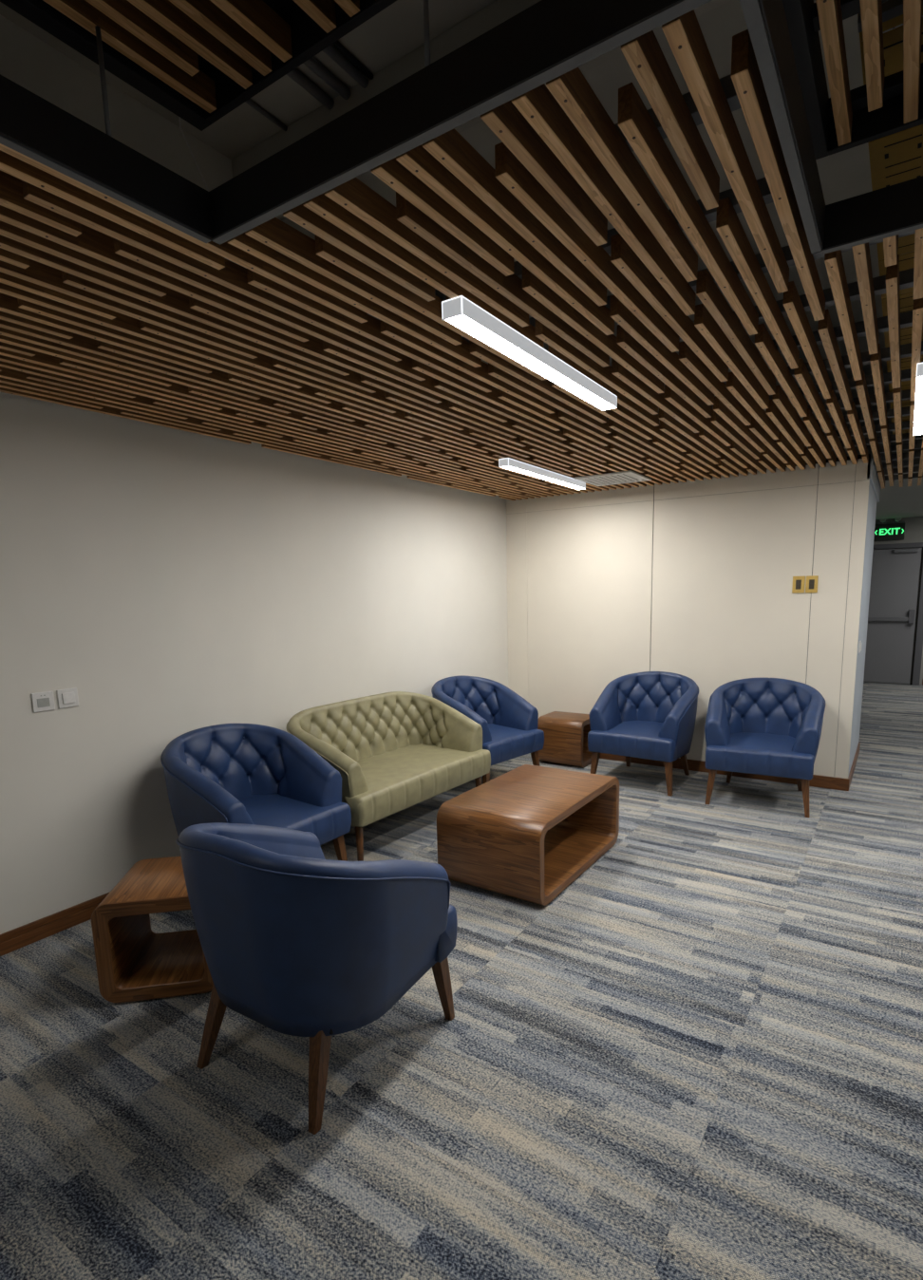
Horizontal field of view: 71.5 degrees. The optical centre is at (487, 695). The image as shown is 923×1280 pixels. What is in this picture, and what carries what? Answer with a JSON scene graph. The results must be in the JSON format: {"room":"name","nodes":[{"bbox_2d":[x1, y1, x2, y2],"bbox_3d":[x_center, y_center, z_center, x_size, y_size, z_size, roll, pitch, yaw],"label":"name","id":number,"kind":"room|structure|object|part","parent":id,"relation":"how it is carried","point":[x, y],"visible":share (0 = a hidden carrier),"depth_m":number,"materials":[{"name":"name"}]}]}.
{"room":"office lounge","nodes":[
{"label":"office lounge","id":0,"kind":"room"},
{"bbox_2d":[0,14,508,934],"bbox_3d":[-2.006,-0.846,2.943,0.120,3.910,8.156,5,11,32],"label":"wall","id":1,"kind":"structure","parent":0,"point":[181,581],"depth_m":3.35,"materials":[{"name":"paint"}]},
{"bbox_2d":[31,691,55,712],"bbox_3d":[-2.020,0.030,2.914,0.010,0.087,0.088,5,11,32],"label":"thermostat","id":2,"kind":"object","parent":1,"relation":"attached to","point":[41,701],"visible":1,"depth_m":2.91,"materials":[{"name":"white plastic"}]},
{"bbox_2d":[0,891,110,956],"bbox_3d":[-1.949,1.052,3.153,0.018,0.094,8.020,5,11,32],"label":"baseboard","id":3,"kind":"structure","parent":1,"relation":"attached to","point":[14,939],"depth_m":2.99,"materials":[{"name":"brown wood"}]},
{"bbox_2d":[56,687,78,708],"bbox_3d":[-1.961,0.014,2.999,0.018,0.087,0.087,5,11,32],"label":"wall switch","id":4,"kind":"object","parent":1,"relation":"attached to","point":[67,697],"visible":1,"depth_m":2.99,"materials":[{"name":"white plastic"}]},
{"bbox_2d":[0,0,922,519],"bbox_3d":[2.515,-2.328,3.608,6.765,1.665,14.570,5,11,32],"label":"ceiling","id":5,"kind":"structure","parent":0,"point":[637,190],"depth_m":1.88,"materials":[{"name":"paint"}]},
{"bbox_2d":[94,25,111,136],"bbox_3d":[-0.792,-1.261,1.321,0.009,0.199,0.009,-7,11,-34],"label":"rod","id":6,"kind":"object","parent":5,"relation":"hanging from","point":[98,28],"visible":1,"depth_m":1.32,"materials":[{"name":"grey metal"}]},
{"bbox_3d":[-1.286,-0.980,0.593,0.026,0.105,2.275,5,11,32],"label":"opening frame","id":7,"kind":"part","parent":5,"relation":"part of","materials":[{"name":"black metal"}]},
{"bbox_2d":[0,0,396,131],"bbox_3d":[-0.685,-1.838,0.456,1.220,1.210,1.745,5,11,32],"label":"raft","id":8,"kind":"object","parent":5,"relation":"hanging from","point":[200,61],"visible":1,"depth_m":1.36,"materials":[{"name":"brown wood"}]},
{"bbox_3d":[-1.169,-1.332,0.860,0.045,0.100,1.745,5,11,32],"label":"raft frame","id":9,"kind":"part","parent":8,"relation":"part of","materials":[{"name":"black metal"}]},
{"bbox_3d":[-0.202,-1.414,1.256,1.145,0.100,0.020,5,11,32],"label":"raft frame","id":10,"kind":"part","parent":8,"relation":"part of","materials":[{"name":"black metal"}]},
{"bbox_2d":[244,98,287,131],"bbox_3d":[-1.557,-2.742,2.448,0.024,0.024,1.965,5,11,32],"label":"conduit","id":11,"kind":"object","parent":5,"relation":"attached to","point":[249,102],"visible":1,"depth_m":3.16,"materials":[{"name":"grey metal"}]},
{"bbox_2d":[286,68,334,109],"bbox_3d":[-1.288,-2.710,2.278,0.044,0.044,1.965,5,11,32],"label":"conduit","id":12,"kind":"object","parent":5,"relation":"attached to","point":[295,74],"visible":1,"depth_m":2.98,"materials":[{"name":"grey metal"}]},
{"bbox_2d":[302,56,350,99],"bbox_3d":[-1.195,-2.702,2.219,0.044,0.044,1.965,5,11,32],"label":"conduit","id":13,"kind":"object","parent":5,"relation":"attached to","point":[312,64],"visible":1,"depth_m":2.92,"materials":[{"name":"grey metal"}]},
{"bbox_2d":[322,44,368,88],"bbox_3d":[-1.097,-2.696,2.156,0.040,0.040,1.965,5,11,32],"label":"conduit","id":14,"kind":"object","parent":5,"relation":"attached to","point":[330,50],"visible":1,"depth_m":2.86,"materials":[{"name":"grey metal"}]},
{"bbox_2d":[333,40,373,79],"bbox_3d":[-1.063,-2.702,2.133,0.022,0.022,1.965,5,11,32],"label":"conduit","id":15,"kind":"object","parent":5,"relation":"attached to","point":[337,44],"visible":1,"depth_m":2.84,"materials":[{"name":"black metal"}]},
{"bbox_2d":[422,0,430,66],"bbox_3d":[-0.111,-1.247,1.158,0.009,0.199,0.009,-7,11,-34],"label":"rod","id":16,"kind":"object","parent":5,"relation":"hanging from","point":[425,2],"visible":1,"depth_m":1.16,"materials":[{"name":"grey metal"}]},
{"bbox_3d":[-0.147,-1.102,1.214,1.214,0.105,0.022,5,11,32],"label":"opening frame","id":17,"kind":"part","parent":5,"relation":"part of","materials":[{"name":"black metal"}]},
{"bbox_2d":[441,295,617,411],"bbox_3d":[0.220,-1.219,2.371,0.072,0.050,1.200,5,11,32],"label":"lamp","id":18,"kind":"object","parent":5,"relation":"attached to","point":[459,311],"visible":1,"depth_m":2.18,"materials":[{"name":"white plastic"}]},
{"bbox_2d":[498,457,585,489],"bbox_3d":[0.428,-1.587,4.633,0.072,0.050,1.200,5,11,32],"label":"lamp","id":19,"kind":"object","parent":5,"relation":"attached to","point":[508,463],"visible":0.94,"depth_m":4.49,"materials":[{"name":"white plastic"}]},
{"bbox_2d":[502,466,583,489],"bbox_3d":[0.428,-1.567,4.636,0.066,0.004,1.191,5,11,32],"label":"diffuser","id":20,"kind":"object","parent":19,"relation":"attached to","point":[526,470],"depth_m":4.59,"materials":[{"name":"white plastic"}]},
{"bbox_2d":[574,470,651,486],"bbox_3d":[0.970,-1.666,4.941,0.450,0.012,0.450,5,11,32],"label":"ceiling vent","id":21,"kind":"object","parent":5,"relation":"in","point":[625,477],"visible":1,"depth_m":4.92,"materials":[{"name":"white plastic"}]},
{"bbox_3d":[-0.015,-0.960,0.317,0.026,0.105,3.185,5,11,32],"label":"opening frame","id":22,"kind":"part","parent":5,"relation":"part of","materials":[{"name":"black metal"}]},
{"bbox_2d":[782,0,922,159],"bbox_3d":[0.707,-1.230,0.631,0.900,0.100,1.765,5,11,32],"label":"raft","id":23,"kind":"object","parent":5,"relation":"hanging from","point":[883,106],"visible":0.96,"depth_m":1.36,"materials":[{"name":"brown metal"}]},
{"bbox_3d":[0.348,-1.260,0.861,0.045,0.100,1.765,5,11,32],"label":"raft frame","id":24,"kind":"part","parent":23,"relation":"part of","materials":[{"name":"black metal"}]},
{"bbox_3d":[1.185,-1.355,1.351,0.825,0.100,0.020,5,11,32],"label":"raft frame","id":25,"kind":"part","parent":23,"relation":"part of","materials":[{"name":"black metal"}]},
{"bbox_3d":[1.263,-1.156,1.384,0.961,0.105,0.022,5,11,32],"label":"opening frame","id":26,"kind":"part","parent":5,"relation":"part of","materials":[{"name":"black metal"}]},
{"bbox_2d":[857,0,922,434],"bbox_3d":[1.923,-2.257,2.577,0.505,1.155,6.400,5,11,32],"label":"cable tray","id":27,"kind":"object","parent":5,"relation":"hanging from","point":[896,158],"visible":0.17,"depth_m":1.88,"materials":[{"name":"brown wood"}]},
{"bbox_3d":[1.722,-1.754,2.795,0.003,0.050,6.400,5,11,32],"label":"rail","id":28,"kind":"part","parent":27,"relation":"part of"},
{"bbox_3d":[0.960,-1.455,1.172,0.500,0.004,0.392,5,11,32],"label":"plate","id":29,"kind":"part","parent":27,"relation":"part of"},
{"bbox_3d":[1.176,-1.512,1.504,0.500,0.004,0.392,5,11,32],"label":"plate","id":30,"kind":"part","parent":27,"relation":"part of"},
{"bbox_3d":[1.609,-1.627,2.167,0.500,0.004,0.392,5,11,32],"label":"plate","id":31,"kind":"part","parent":27,"relation":"part of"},
{"bbox_3d":[1.392,-1.570,1.836,0.500,0.004,0.392,5,11,32],"label":"plate","id":32,"kind":"part","parent":27,"relation":"part of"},
{"bbox_3d":[1.825,-1.685,2.499,0.500,0.004,0.392,5,11,32],"label":"plate","id":33,"kind":"part","parent":27,"relation":"part of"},
{"bbox_3d":[2.041,-1.742,2.831,0.500,0.004,0.392,5,11,32],"label":"plate","id":34,"kind":"part","parent":27,"relation":"part of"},
{"bbox_3d":[2.689,-1.915,3.825,0.500,0.004,0.392,5,11,32],"label":"plate","id":35,"kind":"part","parent":27,"relation":"part of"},
{"bbox_3d":[2.905,-1.972,4.157,0.500,0.004,0.392,5,11,32],"label":"plate","id":36,"kind":"part","parent":27,"relation":"part of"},
{"bbox_3d":[3.338,-2.087,4.820,0.500,0.004,0.392,5,11,32],"label":"plate","id":37,"kind":"part","parent":27,"relation":"part of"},
{"bbox_3d":[3.122,-2.030,4.489,0.500,0.004,0.392,5,11,32],"label":"plate","id":38,"kind":"part","parent":27,"relation":"part of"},
{"bbox_3d":[3.554,-2.145,5.152,0.500,0.004,0.392,5,11,32],"label":"plate","id":39,"kind":"part","parent":27,"relation":"part of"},
{"bbox_3d":[2.257,-1.800,3.162,0.500,0.004,0.392,5,11,32],"label":"plate","id":40,"kind":"part","parent":27,"relation":"part of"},
{"bbox_3d":[2.473,-1.857,3.494,0.500,0.004,0.392,5,11,32],"label":"plate","id":41,"kind":"part","parent":27,"relation":"part of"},
{"bbox_2d":[912,362,922,435],"bbox_3d":[2.028,-1.351,2.979,0.072,0.050,1.200,5,11,32],"label":"lamp","id":42,"kind":"object","parent":5,"relation":"attached to","point":[918,397],"visible":1,"depth_m":2.88,"materials":[{"name":"white plastic"}]},
{"bbox_2d":[0,681,922,1279],"bbox_3d":[2.577,0.917,4.131,6.765,0.120,14.570,5,11,32],"label":"floor","id":43,"kind":"structure","parent":0,"point":[702,1058],"depth_m":2.05,"materials":[{"name":"carpet"}]},
{"bbox_2d":[91,856,213,1003],"bbox_3d":[-1.310,0.952,2.673,0.440,0.420,0.420,-3,9,-10],"label":"side table","id":44,"kind":"object","parent":43,"relation":"on","point":[134,962],"visible":0.58,"depth_m":2.53,"materials":[{"name":"brown wood"}]},
{"bbox_2d":[160,723,351,861],"bbox_3d":[-1.228,0.615,3.379,0.733,0.859,0.785,5,11,31],"label":"armchair","id":45,"kind":"object","parent":43,"relation":"on","point":[227,773],"visible":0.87,"depth_m":3.44,"materials":[{"name":"blue leather"}]},
{"bbox_3d":[-1.192,0.690,3.370,0.654,0.176,0.690,5,11,31],"label":"seat","id":46,"kind":"part","parent":45,"relation":"part of","materials":[{"name":"blue leather"}]},
{"bbox_3d":[-0.812,0.879,3.528,0.066,0.275,0.069,5,11,31],"label":"leg","id":47,"kind":"part","parent":45,"relation":"part of","materials":[{"name":"brown wood"}]},
{"bbox_2d":[175,822,457,1134],"bbox_3d":[-0.586,0.792,2.201,0.786,0.859,0.733,4,11,31],"label":"armchair","id":48,"kind":"object","parent":43,"relation":"on","point":[294,940],"visible":1,"depth_m":1.89,"materials":[{"name":"blue leather"}]},
{"bbox_3d":[-0.912,1.101,2.155,0.138,0.275,0.060,-9,12,-42],"label":"leg","id":49,"kind":"part","parent":48,"relation":"part of","materials":[{"name":"brown wood"}]},
{"bbox_2d":[175,822,450,1036],"bbox_3d":[-0.604,0.673,2.152,0.785,0.607,0.673,5,11,32],"label":"tub","id":50,"kind":"object","parent":48,"relation":"in","point":[294,940],"depth_m":1.88,"materials":[{"name":"blue leather"}]},
{"bbox_3d":[-0.508,1.133,1.914,0.060,0.275,0.138,1,9,14],"label":"leg","id":51,"kind":"part","parent":48,"relation":"part of","materials":[{"name":"brown wood"}]},
{"bbox_3d":[-0.168,1.058,2.340,0.069,0.275,0.066,4,11,31],"label":"leg","id":52,"kind":"part","parent":48,"relation":"part of","materials":[{"name":"brown wood"}]},
{"bbox_3d":[-0.564,0.859,2.246,0.690,0.176,0.654,4,11,31],"label":"seat","id":53,"kind":"part","parent":48,"relation":"part of","materials":[{"name":"blue leather"}]},
{"bbox_2d":[286,691,490,861],"bbox_3d":[-0.635,0.467,4.271,0.733,0.845,1.355,5,11,34],"label":"tufted sofa","id":54,"kind":"object","parent":43,"relation":"on","point":[392,752],"visible":0.82,"depth_m":4.30,"materials":[{"name":"green leather"}]},
{"bbox_3d":[-0.733,0.855,3.679,0.050,0.270,0.050,5,11,34],"label":"leg","id":55,"kind":"part","parent":54,"relation":"part of","materials":[{"name":"brown wood"}]},
{"bbox_3d":[-0.602,0.538,4.260,0.656,0.182,1.296,5,11,34],"label":"seat","id":56,"kind":"part","parent":54,"relation":"part of","materials":[{"name":"green leather"}]},
{"bbox_3d":[-0.068,0.687,4.643,0.050,0.270,0.050,5,11,34],"label":"leg","id":57,"kind":"part","parent":54,"relation":"part of","materials":[{"name":"brown wood"}]},
{"bbox_2d":[431,675,544,784],"bbox_3d":[-0.033,0.297,5.212,0.733,0.859,0.786,7,12,41],"label":"armchair","id":58,"kind":"object","parent":43,"relation":"on","point":[509,723],"visible":0.72,"depth_m":5.24,"materials":[{"name":"blue leather"}]},
{"bbox_2d":[431,675,538,744],"bbox_3d":[-0.051,0.172,5.200,0.724,0.607,0.809,5,11,32],"label":"tub","id":59,"kind":"object","parent":58,"relation":"in","point":[504,717],"depth_m":5.30,"materials":[{"name":"blue leather"}]},
{"bbox_3d":[-0.011,0.652,4.840,0.066,0.275,0.069,7,12,41],"label":"leg","id":60,"kind":"part","parent":58,"relation":"part of","materials":[{"name":"brown wood"}]},
{"bbox_3d":[-0.002,0.373,5.197,0.654,0.176,0.690,7,12,41],"label":"seat","id":61,"kind":"part","parent":58,"relation":"part of","materials":[{"name":"blue leather"}]},
{"bbox_3d":[0.394,0.572,5.288,0.066,0.275,0.069,7,12,41],"label":"leg","id":62,"kind":"part","parent":58,"relation":"part of","materials":[{"name":"brown wood"}]},
{"bbox_2d":[436,764,619,905],"bbox_3d":[0.270,0.751,3.682,0.622,0.438,1.030,5,11,32],"label":"coffee table","id":63,"kind":"object","parent":43,"relation":"on","point":[527,833],"visible":0.95,"depth_m":3.39,"materials":[{"name":"brown wood"}]},
{"bbox_2d":[537,711,600,767],"bbox_3d":[0.745,0.397,5.862,0.440,0.425,0.430,5,11,32],"label":"side table","id":64,"kind":"object","parent":43,"relation":"on","point":[566,734],"visible":0.76,"depth_m":5.69,"materials":[{"name":"brown wood"}]},
{"bbox_2d":[587,671,698,796],"bbox_3d":[1.285,0.270,5.223,0.785,0.859,0.733,5,11,34],"label":"armchair","id":65,"kind":"object","parent":43,"relation":"on","point":[649,715],"visible":1,"depth_m":5.15,"materials":[{"name":"blue leather"}]},
{"bbox_3d":[0.873,0.577,5.203,0.069,0.275,0.066,5,11,34],"label":"leg","id":66,"kind":"part","parent":65,"relation":"part of","materials":[{"name":"brown wood"}]},
{"bbox_3d":[1.240,0.505,5.607,0.060,0.275,0.138,2,10,18],"label":"leg","id":67,"kind":"part","parent":65,"relation":"part of","materials":[{"name":"brown wood"}]},
{"bbox_3d":[1.264,0.348,5.203,0.690,0.176,0.654,5,11,34],"label":"seat","id":68,"kind":"part","parent":65,"relation":"part of","materials":[{"name":"blue leather"}]},
{"bbox_2d":[588,671,698,758],"bbox_3d":[1.302,0.141,5.228,0.785,0.607,0.676,5,11,32],"label":"tub","id":69,"kind":"object","parent":65,"relation":"in","point":[660,705],"depth_m":5.28,"materials":[{"name":"blue leather"}]},
{"bbox_3d":[1.374,0.622,4.859,0.069,0.275,0.066,5,11,34],"label":"leg","id":70,"kind":"part","parent":65,"relation":"part of","materials":[{"name":"brown wood"}]},
{"bbox_3d":[1.628,0.540,5.340,0.138,0.275,0.060,-8,12,-38],"label":"leg","id":71,"kind":"part","parent":65,"relation":"part of","materials":[{"name":"brown wood"}]},
{"bbox_2d":[704,677,825,817],"bbox_3d":[2.021,0.339,4.708,0.786,0.859,0.733,4,10,28],"label":"armchair","id":72,"kind":"object","parent":43,"relation":"on","point":[767,726],"visible":1,"depth_m":4.64,"materials":[{"name":"blue leather"}]},
{"bbox_3d":[1.620,0.653,4.638,0.069,0.275,0.066,4,10,28],"label":"leg","id":73,"kind":"part","parent":72,"relation":"part of","materials":[{"name":"brown wood"}]},
{"bbox_3d":[1.934,0.576,5.082,0.060,0.275,0.138,1,9,11],"label":"leg","id":74,"kind":"part","parent":72,"relation":"part of","materials":[{"name":"brown wood"}]},
{"bbox_3d":[2.004,0.417,4.684,0.690,0.176,0.654,4,10,28],"label":"seat","id":75,"kind":"part","parent":72,"relation":"part of","materials":[{"name":"blue leather"}]},
{"bbox_2d":[704,677,825,763],"bbox_3d":[2.029,0.210,4.711,0.790,0.607,0.697,5,11,32],"label":"tub","id":76,"kind":"object","parent":72,"relation":"in","point":[782,718],"depth_m":4.79,"materials":[{"name":"blue leather"}]},
{"bbox_3d":[2.352,0.603,4.864,0.060,0.275,0.138,8,13,44],"label":"leg","id":77,"kind":"part","parent":72,"relation":"part of","materials":[{"name":"brown wood"}]},
{"bbox_3d":[2.159,0.688,4.357,0.069,0.275,0.066,4,10,27],"label":"leg","id":78,"kind":"part","parent":72,"relation":"part of","materials":[{"name":"brown wood"}]},
{"bbox_2d":[506,453,871,778],"bbox_3d":[1.826,-0.687,6.066,3.002,2.460,1.370,5,11,32],"label":"wall","id":79,"kind":"structure","parent":0,"point":[693,580],"depth_m":5.29,"materials":[{"name":"beige paint"}]},
{"bbox_3d":[0.275,-1.800,6.077,0.224,0.149,0.020,5,11,32],"label":"wall panel","id":80,"kind":"part","parent":79,"relation":"part of","materials":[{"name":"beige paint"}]},
{"bbox_3d":[0.298,-0.599,6.271,0.224,2.279,0.020,5,11,32],"label":"wall panel","id":81,"kind":"part","parent":79,"relation":"part of","materials":[{"name":"beige paint"}]},
{"bbox_3d":[0.905,-0.549,5.884,1.214,2.279,0.020,5,11,32],"label":"wall panel","id":82,"kind":"part","parent":79,"relation":"part of","materials":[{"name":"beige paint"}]},
{"bbox_3d":[0.882,-1.749,5.691,1.214,0.149,0.020,5,11,32],"label":"wall panel","id":83,"kind":"part","parent":79,"relation":"part of","materials":[{"name":"beige paint"}]},
{"bbox_2d":[599,752,849,790],"bbox_3d":[1.482,0.580,5.681,3.014,0.094,0.016,5,11,32],"label":"baseboard","id":84,"kind":"structure","parent":79,"relation":"attached to","point":[823,781],"depth_m":5.27,"materials":[{"name":"brown wood"}]},
{"bbox_3d":[1.936,-0.463,5.227,1.225,2.279,0.020,5,11,32],"label":"wall panel","id":85,"kind":"part","parent":79,"relation":"part of","materials":[{"name":"beige paint"}]},
{"bbox_3d":[1.913,-1.663,5.034,1.225,0.149,0.020,5,11,32],"label":"wall panel","id":86,"kind":"part","parent":79,"relation":"part of","materials":[{"name":"beige paint"}]},
{"bbox_2d":[791,576,805,593],"bbox_3d":[2.359,-0.838,4.863,0.082,0.126,0.018,5,11,32],"label":"wall plate","id":87,"kind":"object","parent":79,"relation":"attached to","point":[798,581],"visible":1,"depth_m":4.86,"materials":[{"name":"gold metal"}]},
{"bbox_2d":[805,575,818,592],"bbox_3d":[2.435,-0.832,4.815,0.082,0.126,0.018,5,11,32],"label":"wall plate","id":88,"kind":"object","parent":79,"relation":"attached to","point":[811,585],"visible":1,"depth_m":4.81,"materials":[{"name":"gold metal"}]},
{"bbox_3d":[2.553,-0.411,4.834,0.235,2.279,0.020,5,11,32],"label":"wall panel","id":89,"kind":"part","parent":79,"relation":"part of","materials":[{"name":"beige paint"}]},
{"bbox_3d":[2.530,-1.611,4.641,0.235,0.149,0.020,5,11,32],"label":"wall panel","id":90,"kind":"part","parent":79,"relation":"part of","materials":[{"name":"beige paint"}]},
{"bbox_3d":[2.692,-0.400,4.745,0.090,2.279,0.020,5,11,32],"label":"wall panel","id":91,"kind":"part","parent":79,"relation":"part of","materials":[{"name":"beige paint"}]},
{"bbox_3d":[2.667,-1.599,4.550,0.090,0.149,0.026,5,11,32],"label":"wall panel","id":92,"kind":"part","parent":79,"relation":"part of","materials":[{"name":"beige paint"}]},
{"bbox_2d":[788,431,922,684],"bbox_3d":[6.518,-2.107,9.764,6.600,3.910,0.100,5,11,32],"label":"wall","id":93,"kind":"structure","parent":0,"point":[913,526],"depth_m":9.73,"materials":[{"name":"paint"}]},
{"bbox_2d":[873,517,905,541],"bbox_3d":[6.152,-2.557,9.807,0.400,0.370,0.094,5,11,32],"label":"exit sign","id":94,"kind":"object","parent":93,"relation":"attached to","point":[894,530],"visible":0.83,"depth_m":9.80,"materials":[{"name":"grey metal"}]},
{"bbox_2d":[878,518,885,522],"bbox_3d":[6.061,-2.694,9.833,0.100,0.105,0.076,5,11,32],"label":"lamp","id":95,"kind":"object","parent":94,"relation":"on","point":[880,519],"depth_m":9.81,"materials":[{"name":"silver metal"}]},
{"bbox_2d":[894,517,902,522],"bbox_3d":[6.229,-2.680,9.725,0.100,0.105,0.076,5,11,32],"label":"lamp","id":96,"kind":"object","parent":94,"relation":"on","point":[896,519],"depth_m":9.71,"materials":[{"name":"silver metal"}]},
{"bbox_2d":[863,542,922,685],"bbox_3d":[6.222,-1.250,9.982,0.990,2.160,0.105,5,11,32],"label":"door","id":97,"kind":"structure","parent":93,"relation":"in","point":[895,576],"depth_m":9.92,"materials":[{"name":"paint"}]},
{"bbox_3d":[6.206,-2.285,9.840,0.830,0.070,0.060,5,11,32],"label":"frame","id":98,"kind":"part","parent":97,"relation":"part of","materials":[{"name":"paint"}]},
{"bbox_3d":[6.613,-1.221,9.759,0.090,2.160,0.060,5,11,32],"label":"frame","id":99,"kind":"part","parent":97,"relation":"part of","materials":[{"name":"paint"}]},
{"bbox_2d":[847,479,876,777],"bbox_3d":[3.088,-0.570,5.280,0.020,2.430,1.383,5,11,32],"label":"wall","id":100,"kind":"structure","parent":0,"point":[872,501],"depth_m":5.20,"materials":[{"name":"paint"}]},
{"bbox_2d":[847,742,860,788],"bbox_3d":[3.118,0.586,5.449,0.012,0.094,1.363,5,11,32],"label":"baseboard","id":101,"kind":"structure","parent":100,"relation":"attached to","point":[851,774],"depth_m":5.36,"materials":[{"name":"brown wood"}]},
{"bbox_2d":[866,457,880,502],"bbox_3d":[3.113,-1.708,5.159,0.032,0.145,1.550,5,11,32],"label":"trim","id":102,"kind":"structure","parent":100,"relation":"attached to","point":[874,478],"depth_m":4.86,"materials":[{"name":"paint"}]}
]}

